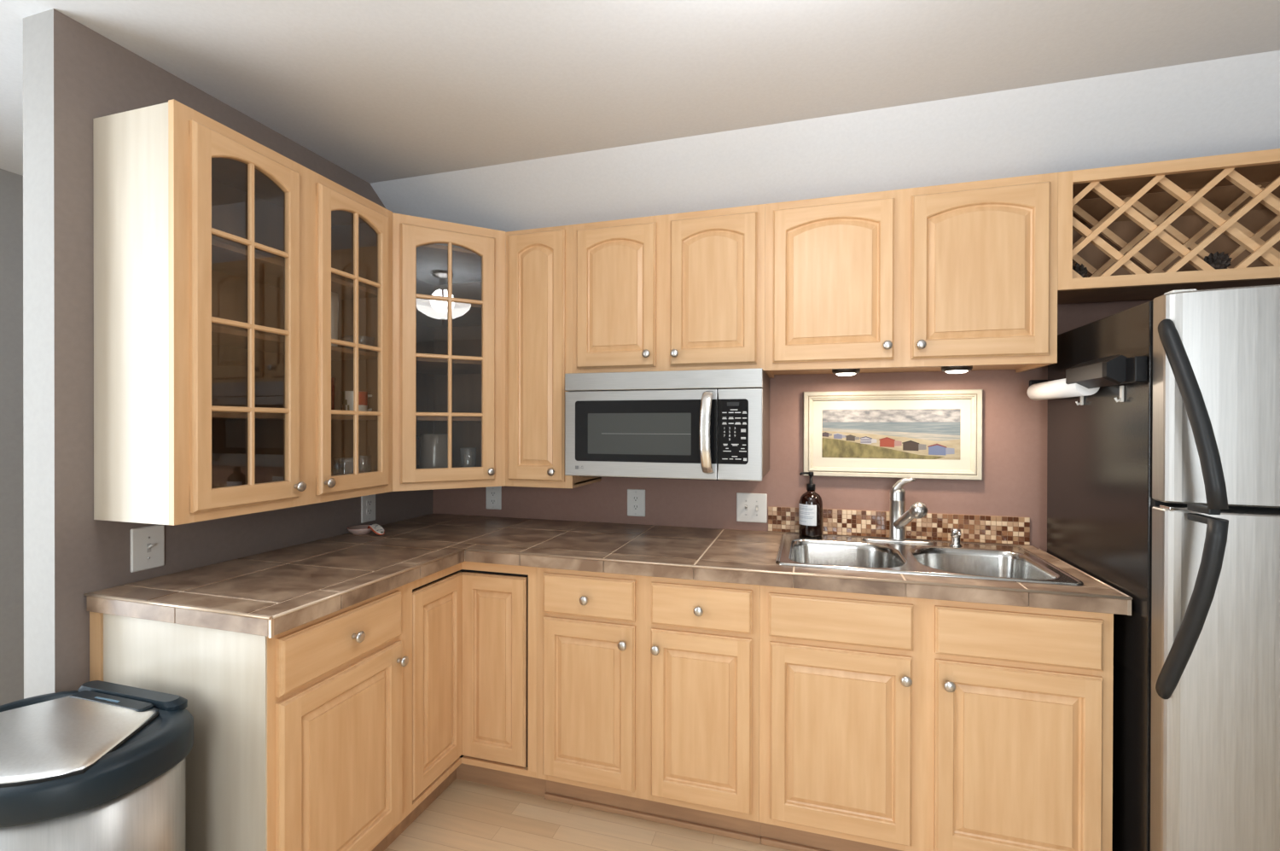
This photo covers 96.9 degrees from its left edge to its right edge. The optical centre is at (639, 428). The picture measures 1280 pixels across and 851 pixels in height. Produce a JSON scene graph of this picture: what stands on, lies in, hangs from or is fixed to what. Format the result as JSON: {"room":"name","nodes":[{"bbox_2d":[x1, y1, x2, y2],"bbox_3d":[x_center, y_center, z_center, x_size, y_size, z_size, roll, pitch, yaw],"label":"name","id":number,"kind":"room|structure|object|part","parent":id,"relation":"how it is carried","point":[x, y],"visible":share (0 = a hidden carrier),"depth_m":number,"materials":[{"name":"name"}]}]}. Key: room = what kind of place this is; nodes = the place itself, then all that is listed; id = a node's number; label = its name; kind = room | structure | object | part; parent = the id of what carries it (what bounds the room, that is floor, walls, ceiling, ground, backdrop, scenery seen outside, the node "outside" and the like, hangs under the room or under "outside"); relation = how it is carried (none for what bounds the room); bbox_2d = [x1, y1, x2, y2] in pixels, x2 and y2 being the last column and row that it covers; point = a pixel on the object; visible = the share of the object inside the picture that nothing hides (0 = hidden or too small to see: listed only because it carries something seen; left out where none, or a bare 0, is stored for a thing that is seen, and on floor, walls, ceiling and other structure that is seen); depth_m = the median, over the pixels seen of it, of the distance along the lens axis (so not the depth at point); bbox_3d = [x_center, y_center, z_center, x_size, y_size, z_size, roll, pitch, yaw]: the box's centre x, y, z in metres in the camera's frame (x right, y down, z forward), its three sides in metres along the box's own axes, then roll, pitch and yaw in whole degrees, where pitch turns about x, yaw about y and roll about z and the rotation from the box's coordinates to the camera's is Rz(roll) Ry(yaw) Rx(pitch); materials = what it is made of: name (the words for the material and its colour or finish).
{"room":"kitchen","nodes":[
{"label":"kitchen","id":0,"kind":"room"},
{"bbox_2d":[0,168,23,705],"bbox_3d":[-3.129,0.147,1.066,0.120,2.458,4.760,0,0,17],"label":"wall","id":1,"kind":"structure","parent":0,"point":[11,183],"depth_m":2.40,"materials":[{"name":"grey paint"}]},
{"bbox_2d":[23,8,433,698],"bbox_3d":[-1.350,0.147,2.217,0.123,2.458,1.537,0,0,17],"label":"wall","id":2,"kind":"structure","parent":0,"point":[74,75],"depth_m":1.50,"materials":[{"name":"paint"}]},
{"bbox_2d":[130,523,164,572],"bbox_3d":[-1.438,0.351,1.665,0.023,0.126,0.088,0,0,17],"label":"light switch","id":3,"kind":"object","parent":2,"relation":"attached to","point":[147,543],"visible":0.94,"depth_m":1.66,"materials":[{"name":"white plastic"}]},
{"bbox_2d":[93,98,392,525],"bbox_3d":[-1.202,-0.299,1.872,0.351,1.092,0.797,0,0,17],"label":"upper cabinet","id":4,"kind":"object","parent":2,"relation":"attached to","point":[219,256],"visible":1,"depth_m":1.70,"materials":[{"name":"brown wood"}]},
{"bbox_3d":[-1.347,-0.295,1.506,0.282,1.088,0.013,0,0,17],"label":"panel","id":5,"kind":"part","parent":4,"relation":"part of","materials":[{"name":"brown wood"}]},
{"bbox_3d":[-1.129,-0.294,1.643,0.020,1.031,0.324,0,0,17],"label":"door","id":6,"kind":"part","parent":4,"relation":"part of","materials":[{"name":"brown wood"}]},
{"bbox_2d":[211,238,377,300],"bbox_3d":[-1.234,-0.520,1.881,0.260,0.016,0.767,0,0,17],"label":"shelf","id":7,"kind":"object","parent":4,"relation":"attached to","point":[229,262],"depth_m":1.85,"materials":[{"name":"brown wood"}]},
{"bbox_2d":[211,325,377,360],"bbox_3d":[-1.235,-0.280,1.882,0.260,0.016,0.767,0,0,17],"label":"shelf","id":8,"kind":"object","parent":4,"relation":"attached to","point":[223,339],"depth_m":1.87,"materials":[{"name":"brown wood"}]},
{"bbox_2d":[211,411,377,419],"bbox_3d":[-1.235,-0.040,1.883,0.260,0.016,0.767,0,0,17],"label":"shelf","id":9,"kind":"object","parent":4,"relation":"attached to","point":[215,415],"depth_m":1.78,"materials":[{"name":"brown wood"}]},
{"bbox_3d":[-1.065,0.181,1.774,0.030,0.032,0.032,0,0,17],"label":"knob","id":10,"kind":"part","parent":4,"relation":"part of","materials":[{"name":"silver metal"}]},
{"bbox_3d":[-1.032,0.181,1.885,0.030,0.032,0.032,0,0,17],"label":"knob","id":11,"kind":"part","parent":4,"relation":"part of","materials":[{"name":"silver metal"}]},
{"bbox_2d":[331,377,335,414],"bbox_3d":[-1.177,-0.119,2.121,0.068,0.141,0.068,0,0,17],"label":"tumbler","id":12,"kind":"object","parent":4,"relation":"on","point":[333,380],"visible":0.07,"depth_m":2.12,"materials":[{"name":"clear glass"}]},
{"bbox_2d":[331,291,338,346],"bbox_3d":[-1.180,-0.400,2.144,0.074,0.222,0.074,0,0,17],"label":"tumbler","id":13,"kind":"object","parent":4,"relation":"on","point":[334,296],"visible":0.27,"depth_m":2.13,"materials":[{"name":"clear glass"}]},
{"bbox_3d":[-1.015,-0.295,2.024,0.020,1.031,0.320,0,0,17],"label":"door","id":14,"kind":"part","parent":4,"relation":"part of","materials":[{"name":"brown wood"}]},
{"bbox_2d":[341,390,372,415],"bbox_3d":[-1.095,-0.096,2.205,0.094,0.093,0.132,0,0,17],"label":"mug","id":15,"kind":"object","parent":4,"relation":"on","point":[346,396],"visible":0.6,"depth_m":2.15,"materials":[{"name":"beige ceramic"}]},
{"bbox_3d":[-1.055,-0.099,2.238,0.013,0.070,0.048,0,0,33],"label":"handle","id":16,"kind":"part","parent":15,"relation":"part of","materials":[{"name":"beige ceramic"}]},
{"bbox_2d":[360,494,375,523],"bbox_3d":[-1.196,0.347,2.502,0.009,0.128,0.082,0,0,17],"label":"wall outlet","id":17,"kind":"object","parent":2,"relation":"attached to","point":[368,503],"visible":0.88,"depth_m":2.49,"materials":[{"name":"white plastic"}]},
{"bbox_2d":[366,499,372,506],"bbox_3d":[-1.194,0.328,2.501,0.004,0.028,0.034,0,0,17],"label":"receptacle","id":18,"kind":"object","parent":17,"relation":"attached to","point":[369,502],"depth_m":2.50,"materials":[{"name":"white plastic"}]},
{"bbox_2d":[366,507,372,514],"bbox_3d":[-1.194,0.366,2.501,0.004,0.028,0.034,0,0,17],"label":"receptacle","id":19,"kind":"object","parent":17,"relation":"attached to","point":[369,510],"depth_m":2.50,"materials":[{"name":"white plastic"}]},
{"bbox_2d":[392,212,505,491],"bbox_3d":[-0.868,-0.299,2.530,0.614,1.090,0.654,0,0,17],"label":"upper cabinet","id":20,"kind":"object","parent":2,"relation":"attached to","point":[449,301],"visible":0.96,"depth_m":2.38,"materials":[{"name":"brown wood"}]},
{"bbox_2d":[416,433,452,468],"bbox_3d":[-0.904,0.119,2.459,0.164,0.192,0.154,0,0,17],"label":"mug","id":21,"kind":"object","parent":20,"relation":"on","point":[433,447],"visible":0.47,"depth_m":2.41,"materials":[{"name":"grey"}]},
{"bbox_2d":[416,297,481,328],"bbox_3d":[-0.870,-0.521,2.535,0.582,0.016,0.621,0,0,17],"label":"shelf","id":22,"kind":"object","parent":20,"relation":"attached to","point":[430,313],"depth_m":2.56,"materials":[{"name":"brown wood"}]},
{"bbox_2d":[416,356,481,374],"bbox_3d":[-0.871,-0.281,2.536,0.582,0.016,0.621,0,0,17],"label":"shelf","id":23,"kind":"object","parent":20,"relation":"attached to","point":[424,365],"depth_m":2.51,"materials":[{"name":"brown wood"}]},
{"bbox_2d":[416,416,481,421],"bbox_3d":[-0.871,-0.041,2.537,0.582,0.016,0.621,0,0,17],"label":"shelf","id":24,"kind":"object","parent":20,"relation":"attached to","point":[418,418],"depth_m":2.36,"materials":[{"name":"brown wood"}]},
{"bbox_3d":[-0.623,0.180,2.367,0.032,0.032,0.030,0,0,-28],"label":"knob","id":25,"kind":"part","parent":20,"relation":"part of","materials":[{"name":"silver metal"}]},
{"bbox_2d":[384,778,791,850],"bbox_3d":[-0.194,1.416,0.257,6.218,0.060,4.880,0,0,17],"label":"floor","id":26,"kind":"structure","parent":0,"point":[467,815],"depth_m":1.95,"materials":[{"name":"brown wood"}]},
{"bbox_2d":[0,680,193,850],"bbox_3d":[-1.295,1.010,1.243,0.560,0.740,0.382,0,0,17],"label":"trash can","id":27,"kind":"object","parent":26,"relation":"on","point":[100,765],"visible":1,"depth_m":1.17,"materials":[{"name":"metal"}]},
{"bbox_2d":[89,584,408,850],"bbox_3d":[-1.101,0.935,1.680,0.662,0.886,0.500,0,0,17],"label":"base cabinet","id":28,"kind":"object","parent":26,"relation":"on","point":[299,732],"visible":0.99,"depth_m":1.47,"materials":[{"name":"brown wood"}]},
{"bbox_3d":[-1.196,0.936,1.453,0.610,0.886,0.011,0,0,17],"label":"panel","id":29,"kind":"part","parent":28,"relation":"part of","materials":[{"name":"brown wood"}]},
{"bbox_3d":[-0.839,0.878,1.607,0.019,0.770,0.490,0,0,17],"label":"frame","id":30,"kind":"part","parent":28,"relation":"part of","materials":[{"name":"brown wood"}]},
{"bbox_3d":[-0.822,0.586,1.592,0.020,0.143,0.430,0,0,17],"label":"drawer","id":31,"kind":"part","parent":28,"relation":"part of","materials":[{"name":"brown wood"}]},
{"bbox_3d":[-0.822,0.956,1.596,0.020,0.566,0.434,0,0,17],"label":"door","id":32,"kind":"part","parent":28,"relation":"part of","materials":[{"name":"brown wood"}]},
{"bbox_3d":[-0.794,0.586,1.598,0.030,0.032,0.032,0,0,17],"label":"knob","id":33,"kind":"part","parent":28,"relation":"part of","materials":[{"name":"silver metal"}]},
{"bbox_3d":[-0.742,0.727,1.773,0.030,0.032,0.032,0,0,17],"label":"knob","id":34,"kind":"part","parent":28,"relation":"part of","materials":[{"name":"silver metal"}]},
{"bbox_2d":[386,560,546,847],"bbox_3d":[-0.766,0.934,2.343,0.922,0.886,0.962,0,0,17],"label":"base cabinet","id":35,"kind":"object","parent":26,"relation":"on","point":[471,627],"visible":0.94,"depth_m":2.08,"materials":[{"name":"brown wood"}]},
{"bbox_3d":[-0.717,0.890,2.014,0.020,0.692,0.290,0,0,17],"label":"door","id":36,"kind":"part","parent":35,"relation":"part of","materials":[{"name":"brown wood"}]},
{"bbox_3d":[-0.545,0.890,2.107,0.267,0.692,0.020,0,0,17],"label":"door","id":37,"kind":"part","parent":35,"relation":"part of","materials":[{"name":"brown wood"}]},
{"bbox_2d":[83,512,1132,638],"bbox_3d":[0.007,0.470,1.843,2.690,0.051,1.476,0,0,17],"label":"countertop","id":38,"kind":"structure","parent":35,"relation":"on","point":[271,593],"depth_m":1.80,"materials":[{"name":"beige tile"}]},
{"bbox_2d":[347,523,384,535],"bbox_3d":[-1.135,0.418,2.361,0.177,0.044,0.108,0,0,25],"label":"spoon rest","id":39,"kind":"object","parent":38,"relation":"on","point":[360,529],"visible":1,"depth_m":2.34,"materials":[{"name":"beige ceramic"}]},
{"bbox_3d":[-1.166,0.427,2.375,0.108,0.027,0.108,0,0,25],"label":"dish","id":40,"kind":"part","parent":39,"relation":"part of","materials":[{"name":"beige ceramic"}]},
{"bbox_3d":[-1.090,0.416,2.340,0.079,0.040,0.052,0,0,25],"label":"handle","id":41,"kind":"part","parent":39,"relation":"part of","materials":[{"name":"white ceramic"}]},
{"bbox_2d":[775,532,1083,585],"bbox_3d":[0.935,0.530,1.997,0.864,0.184,0.550,0,0,17],"label":"sink","id":42,"kind":"object","parent":38,"relation":"in","point":[982,561],"visible":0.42,"depth_m":2.08,"materials":[{"name":"metal"}]},
{"bbox_2d":[798,471,822,536],"bbox_3d":[0.703,0.308,2.333,0.093,0.260,0.094,0,0,17],"label":"soap bottle","id":43,"kind":"object","parent":42,"relation":"on","point":[811,503],"visible":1,"depth_m":2.30,"materials":[{"name":"brown glass"}]},
{"bbox_2d":[799,505,813,521],"bbox_3d":[0.675,0.347,2.303,0.065,0.063,0.013,0,0,43],"label":"label","id":44,"kind":"object","parent":43,"relation":"attached to","point":[805,511],"depth_m":2.30,"materials":[{"name":"grey paper"}]},
{"bbox_2d":[788,538,907,567],"bbox_3d":[0.729,0.531,2.017,0.378,0.182,0.419,0,0,17],"label":"basin","id":45,"kind":"object","parent":42,"relation":"in","point":[820,551],"depth_m":2.19,"materials":[{"name":"silver metal"}]},
{"bbox_2d":[861,477,933,543],"bbox_3d":[0.987,0.314,2.152,0.256,0.253,0.201,0,0,17],"label":"faucet","id":46,"kind":"object","parent":42,"relation":"on","point":[898,518],"visible":1,"depth_m":2.19,"materials":[{"name":"silver metal"}]},
{"bbox_3d":[1.006,0.435,2.217,0.256,0.009,0.056,0,0,17],"label":"deck plate","id":47,"kind":"part","parent":46,"relation":"part of","materials":[{"name":"silver metal"}]},
{"bbox_3d":[1.022,0.222,2.204,0.089,0.069,0.046,0,0,33],"label":"lever","id":48,"kind":"part","parent":46,"relation":"part of","materials":[{"name":"silver metal"}]},
{"bbox_3d":[1.010,0.339,2.143,0.039,0.103,0.134,0,0,-8],"label":"spout","id":49,"kind":"part","parent":46,"relation":"part of","materials":[{"name":"silver metal"}]},
{"bbox_2d":[948,528,962,546],"bbox_3d":[1.189,0.409,2.130,0.044,0.065,0.066,0,0,17],"label":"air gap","id":50,"kind":"object","parent":42,"relation":"on","point":[955,532],"visible":1,"depth_m":2.13,"materials":[{"name":"silver metal"}]},
{"bbox_2d":[909,546,1059,579],"bbox_3d":[1.123,0.533,1.896,0.382,0.182,0.426,0,0,17],"label":"basin","id":51,"kind":"object","parent":42,"relation":"in","point":[947,560],"depth_m":2.06,"materials":[{"name":"silver metal"}]},
{"bbox_2d":[536,567,761,843],"bbox_3d":[0.091,0.936,2.222,0.789,0.886,0.702,0,0,17],"label":"base cabinet","id":52,"kind":"object","parent":26,"relation":"on","point":[648,687],"visible":0.98,"depth_m":1.93,"materials":[{"name":"brown wood"}]},
{"bbox_3d":[-0.192,0.591,1.955,0.032,0.032,0.030,0,0,17],"label":"knob","id":53,"kind":"part","parent":52,"relation":"part of","materials":[{"name":"silver metal"}]},
{"bbox_3d":[-0.182,0.956,1.979,0.342,0.565,0.020,0,0,17],"label":"door","id":54,"kind":"part","parent":52,"relation":"part of","materials":[{"name":"brown wood"}]},
{"bbox_3d":[-0.181,0.587,1.978,0.342,0.140,0.020,0,0,17],"label":"drawer","id":55,"kind":"part","parent":52,"relation":"part of","materials":[{"name":"brown wood"}]},
{"bbox_3d":[-0.058,0.732,1.915,0.032,0.032,0.030,0,0,17],"label":"knob","id":56,"kind":"part","parent":52,"relation":"part of","materials":[{"name":"silver metal"}]},
{"bbox_3d":[0.052,0.734,1.883,0.032,0.032,0.030,0,0,17],"label":"knob","id":57,"kind":"part","parent":52,"relation":"part of","materials":[{"name":"silver metal"}]},
{"bbox_3d":[0.190,0.592,1.841,0.032,0.032,0.030,0,0,17],"label":"knob","id":58,"kind":"part","parent":52,"relation":"part of","materials":[{"name":"silver metal"}]},
{"bbox_3d":[0.198,0.957,1.866,0.336,0.562,0.020,0,0,17],"label":"door","id":59,"kind":"part","parent":52,"relation":"part of","materials":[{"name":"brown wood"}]},
{"bbox_3d":[0.198,0.589,1.865,0.336,0.139,0.020,0,0,17],"label":"drawer","id":60,"kind":"part","parent":52,"relation":"part of","materials":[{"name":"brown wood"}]},
{"bbox_2d":[759,585,1113,850],"bbox_3d":[0.924,0.939,1.974,0.948,0.886,0.702,0,0,17],"label":"base cabinet","id":61,"kind":"object","parent":26,"relation":"on","point":[887,723],"visible":0.96,"depth_m":1.68,"materials":[{"name":"brown wood"}]},
{"bbox_3d":[0.611,0.960,1.743,0.412,0.562,0.020,0,0,17],"label":"door","id":62,"kind":"part","parent":61,"relation":"part of","materials":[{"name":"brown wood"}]},
{"bbox_3d":[0.781,0.740,1.665,0.032,0.032,0.030,0,0,17],"label":"knob","id":63,"kind":"part","parent":61,"relation":"part of","materials":[{"name":"silver metal"}]},
{"bbox_3d":[0.890,0.740,1.632,0.032,0.032,0.030,0,0,17],"label":"knob","id":64,"kind":"part","parent":61,"relation":"part of","materials":[{"name":"silver metal"}]},
{"bbox_3d":[1.065,0.961,1.607,0.413,0.563,0.020,0,0,17],"label":"door","id":65,"kind":"part","parent":61,"relation":"part of","materials":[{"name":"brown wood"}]},
{"bbox_2d":[1047,284,1279,850],"bbox_3d":[1.723,0.524,1.557,0.776,1.722,0.865,0,0,17],"label":"refrigerator","id":66,"kind":"object","parent":26,"relation":"on","point":[1166,495],"visible":0.93,"depth_m":1.36,"materials":[{"name":"silver metal"}]},
{"bbox_2d":[1075,395,1083,405],"bbox_3d":[1.399,-0.096,1.806,0.021,0.046,0.014,0,0,17],"label":"wall hook","id":67,"kind":"object","parent":66,"relation":"attached to","point":[1081,403],"visible":0.68,"depth_m":1.80,"materials":[{"name":"white plastic"}]},
{"bbox_2d":[1026,354,1147,400],"bbox_3d":[1.360,-0.149,1.772,0.075,0.102,0.638,0,0,17],"label":"paper towel holder","id":68,"kind":"object","parent":66,"relation":"attached to","point":[1085,378],"visible":1,"depth_m":1.61,"materials":[{"name":"black plastic"}]},
{"bbox_2d":[1113,385,1123,401],"bbox_3d":[1.330,-0.096,1.576,0.021,0.046,0.014,0,0,17],"label":"wall hook","id":69,"kind":"object","parent":66,"relation":"attached to","point":[1121,387],"visible":1,"depth_m":1.57,"materials":[{"name":"white plastic"}]},
{"bbox_3d":[1.318,0.194,1.391,0.049,0.006,0.043,0,0,17],"label":"hinge plate","id":70,"kind":"part","parent":66,"relation":"part of","materials":[{"name":"silver metal"}]},
{"bbox_3d":[1.291,0.429,1.324,0.060,0.459,0.171,0,0,3],"label":"handle","id":71,"kind":"part","parent":66,"relation":"part of","materials":[{"name":"black plastic"}]},
{"bbox_3d":[1.292,-0.036,1.322,0.060,0.461,0.171,0,0,3],"label":"handle","id":72,"kind":"part","parent":66,"relation":"part of","materials":[{"name":"black plastic"}]},
{"bbox_3d":[1.648,0.750,1.284,0.760,1.103,0.102,0,0,17],"label":"fridge door","id":73,"kind":"part","parent":66,"relation":"part of","materials":[{"name":"metal"}]},
{"bbox_3d":[1.650,-0.073,1.281,0.760,0.513,0.102,0,0,17],"label":"freezer door","id":74,"kind":"part","parent":66,"relation":"part of","materials":[{"name":"metal"}]},
{"bbox_2d":[0,0,1279,183],"bbox_3d":[-0.268,-1.101,-0.023,6.218,0.060,4.316,0,0,17],"label":"ceiling","id":75,"kind":"structure","parent":0,"point":[381,90],"depth_m":1.64,"materials":[{"name":"white paint"}]},
{"bbox_2d":[433,298,1153,552],"bbox_3d":[0.490,0.159,2.532,6.218,2.440,0.120,0,0,17],"label":"wall","id":76,"kind":"structure","parent":0,"point":[1014,482],"depth_m":2.36,"materials":[{"name":"brown paint"}]},
{"bbox_2d":[485,486,501,509],"bbox_3d":[-0.732,0.345,2.830,0.086,0.118,0.009,0,0,17],"label":"wall outlet","id":77,"kind":"object","parent":76,"relation":"attached to","point":[493,501],"visible":0.91,"depth_m":2.83,"materials":[{"name":"white plastic"}]},
{"bbox_2d":[489,490,496,496],"bbox_3d":[-0.732,0.325,2.828,0.034,0.028,0.004,0,0,17],"label":"receptacle","id":78,"kind":"object","parent":77,"relation":"attached to","point":[492,493],"depth_m":2.83,"materials":[{"name":"white plastic"}]},
{"bbox_2d":[489,498,496,504],"bbox_3d":[-0.732,0.364,2.828,0.034,0.028,0.004,0,0,17],"label":"receptacle","id":79,"kind":"object","parent":77,"relation":"attached to","point":[492,501],"depth_m":2.83,"materials":[{"name":"white plastic"}]},
{"bbox_2d":[505,224,601,488],"bbox_3d":[-0.386,-0.297,2.523,0.313,1.088,0.391,0,0,17],"label":"upper cabinet","id":80,"kind":"object","parent":76,"relation":"attached to","point":[539,262],"visible":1,"depth_m":2.37,"materials":[{"name":"brown wood"}]},
{"bbox_3d":[-0.436,-0.301,2.376,0.258,1.041,0.020,0,0,17],"label":"door","id":81,"kind":"part","parent":80,"relation":"part of","materials":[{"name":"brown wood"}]},
{"bbox_3d":[-0.364,0.178,2.330,0.032,0.032,0.030,0,0,17],"label":"knob","id":82,"kind":"part","parent":80,"relation":"part of","materials":[{"name":"silver metal"}]},
{"bbox_2d":[627,488,645,516],"bbox_3d":[-0.019,0.343,2.617,0.087,0.124,0.009,0,0,17],"label":"wall outlet","id":83,"kind":"object","parent":76,"relation":"attached to","point":[636,497],"visible":1,"depth_m":2.61,"materials":[{"name":"white plastic"}]},
{"bbox_2d":[632,495,639,501],"bbox_3d":[-0.019,0.324,2.615,0.034,0.028,0.004,0,0,17],"label":"receptacle","id":84,"kind":"object","parent":83,"relation":"attached to","point":[635,498],"depth_m":2.61,"materials":[{"name":"white plastic"}]},
{"bbox_2d":[632,504,639,510],"bbox_3d":[-0.019,0.363,2.615,0.034,0.028,0.004,0,0,17],"label":"receptacle","id":85,"kind":"object","parent":83,"relation":"attached to","point":[635,507],"depth_m":2.61,"materials":[{"name":"white plastic"}]},
{"bbox_2d":[572,203,770,378],"bbox_3d":[0.137,-0.529,2.367,0.776,0.621,0.391,0,0,17],"label":"upper cabinet","id":86,"kind":"object","parent":76,"relation":"attached to","point":[683,291],"visible":0.95,"depth_m":2.20,"materials":[{"name":"brown wood"}]},
{"bbox_3d":[-0.099,-0.528,2.275,0.334,0.566,0.020,0,0,17],"label":"door","id":87,"kind":"part","parent":86,"relation":"part of","materials":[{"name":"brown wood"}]},
{"bbox_3d":[0.025,-0.291,2.212,0.032,0.032,0.030,0,0,17],"label":"knob","id":88,"kind":"part","parent":86,"relation":"part of","materials":[{"name":"silver metal"}]},
{"bbox_2d":[564,368,769,481],"bbox_3d":[0.125,-0.014,2.307,0.762,0.407,0.504,0,0,17],"label":"microwave","id":89,"kind":"object","parent":86,"relation":"attached to","point":[701,424],"visible":1,"depth_m":2.11,"materials":[{"name":"silver metal"}]},
{"bbox_3d":[-0.004,0.021,2.157,0.601,0.330,0.030,0,0,17],"label":"door","id":90,"kind":"part","parent":89,"relation":"part of","materials":[{"name":"metal"}]},
{"bbox_3d":[0.012,0.010,2.135,0.555,0.234,0.004,0,0,17],"label":"door glass","id":91,"kind":"part","parent":89,"relation":"part of","materials":[{"name":"black glass"}]},
{"bbox_3d":[0.240,0.014,2.038,0.047,0.303,0.054,0,0,17],"label":"handle","id":92,"kind":"part","parent":89,"relation":"part of","materials":[{"name":"silver metal"}]},
{"bbox_3d":[0.334,0.011,2.039,0.109,0.234,0.004,0,0,17],"label":"panel glass","id":93,"kind":"part","parent":89,"relation":"part of","materials":[{"name":"black glass"}]},
{"bbox_3d":[0.362,0.022,2.048,0.158,0.330,0.030,0,0,17],"label":"control panel","id":94,"kind":"part","parent":89,"relation":"part of","materials":[{"name":"metal"}]},
{"bbox_3d":[0.134,-0.289,2.180,0.032,0.032,0.030,0,0,17],"label":"knob","id":95,"kind":"part","parent":86,"relation":"part of","materials":[{"name":"silver metal"}]},
{"bbox_3d":[0.278,-0.526,2.163,0.332,0.566,0.020,0,0,17],"label":"door","id":96,"kind":"part","parent":86,"relation":"part of","materials":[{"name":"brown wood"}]},
{"bbox_2d":[736,492,767,523],"bbox_3d":[0.483,0.345,2.460,0.130,0.126,0.023,0,0,17],"label":"light switch","id":97,"kind":"object","parent":76,"relation":"attached to","point":[750,507],"visible":1,"depth_m":2.46,"materials":[{"name":"white plastic"}]},
{"bbox_2d":[802,389,983,480],"bbox_3d":[1.010,0.023,2.300,0.666,0.353,0.026,0,0,17],"label":"framed picture","id":98,"kind":"object","parent":76,"relation":"attached to","point":[893,433],"visible":1,"depth_m":2.29,"materials":[{"name":"beige"}]},
{"bbox_2d":[821,408,960,459],"bbox_3d":[1.012,0.022,2.302,0.517,0.199,0.002,0,0,17],"label":"print","id":99,"kind":"object","parent":98,"relation":"attached to","point":[846,433],"depth_m":2.30,"materials":[{"name":"multicoloured paper"}]},
{"bbox_2d":[768,506,1029,545],"bbox_3d":[1.021,0.392,2.307,0.978,0.106,0.008,0,0,17],"label":"backsplash","id":100,"kind":"structure","parent":76,"relation":"attached to","point":[993,529],"depth_m":2.27,"materials":[{"name":"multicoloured tile"}]},
{"bbox_2d":[764,172,1058,378],"bbox_3d":[0.956,-0.526,2.122,0.934,0.621,0.391,0,0,17],"label":"upper cabinet","id":101,"kind":"object","parent":76,"relation":"attached to","point":[928,278],"visible":1,"depth_m":1.96,"materials":[{"name":"brown wood"}]},
{"bbox_3d":[0.690,-0.524,2.039,0.413,0.565,0.020,0,0,17],"label":"door","id":102,"kind":"part","parent":101,"relation":"part of","materials":[{"name":"brown wood"}]},
{"bbox_2d":[832,368,860,375],"bbox_3d":[0.781,-0.214,2.152,0.100,0.028,0.100,0,0,17],"label":"puck light","id":103,"kind":"object","parent":101,"relation":"attached to","point":[837,371],"visible":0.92,"depth_m":2.12,"materials":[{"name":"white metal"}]},
{"bbox_3d":[0.857,-0.288,1.964,0.032,0.032,0.030,0,0,17],"label":"knob","id":104,"kind":"part","parent":101,"relation":"part of","materials":[{"name":"silver metal"}]},
{"bbox_3d":[0.959,-0.286,1.934,0.032,0.032,0.030,0,0,17],"label":"knob","id":105,"kind":"part","parent":101,"relation":"part of","materials":[{"name":"silver metal"}]},
{"bbox_2d":[941,365,972,373],"bbox_3d":[1.142,-0.213,2.044,0.100,0.028,0.100,0,0,17],"label":"puck light","id":106,"kind":"object","parent":101,"relation":"attached to","point":[952,369],"visible":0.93,"depth_m":2.01,"materials":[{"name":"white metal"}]},
{"bbox_3d":[1.138,-0.523,1.906,0.412,0.565,0.020,0,0,17],"label":"door","id":107,"kind":"part","parent":101,"relation":"part of","materials":[{"name":"brown wood"}]},
{"bbox_2d":[1057,148,1279,303],"bbox_3d":[1.846,-0.642,1.861,0.920,0.383,0.300,0,0,17],"label":"wine rack","id":108,"kind":"object","parent":76,"relation":"attached to","point":[1142,230],"visible":0.83,"depth_m":1.84,"materials":[{"name":"brown wood"}]},
{"bbox_2d":[1072,262,1087,277],"bbox_3d":[1.484,-0.529,1.934,0.071,0.070,0.068,0,0,39],"label":"pine cone","id":109,"kind":"object","parent":108,"relation":"in","point":[1081,270],"visible":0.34,"depth_m":1.91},
{"bbox_2d":[1203,251,1232,269],"bbox_3d":[1.847,-0.532,1.817,0.070,0.070,0.071,0,0,30],"label":"pine cone","id":110,"kind":"object","parent":108,"relation":"in","point":[1217,260],"visible":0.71,"depth_m":1.80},
{"bbox_2d":[370,50,1279,248],"bbox_3d":[0.412,-0.950,2.258,6.218,0.378,0.444,0,0,17],"label":"wall","id":111,"kind":"structure","parent":0,"point":[1230,105],"depth_m":2.01,"materials":[{"name":"white paint"}]}
]}

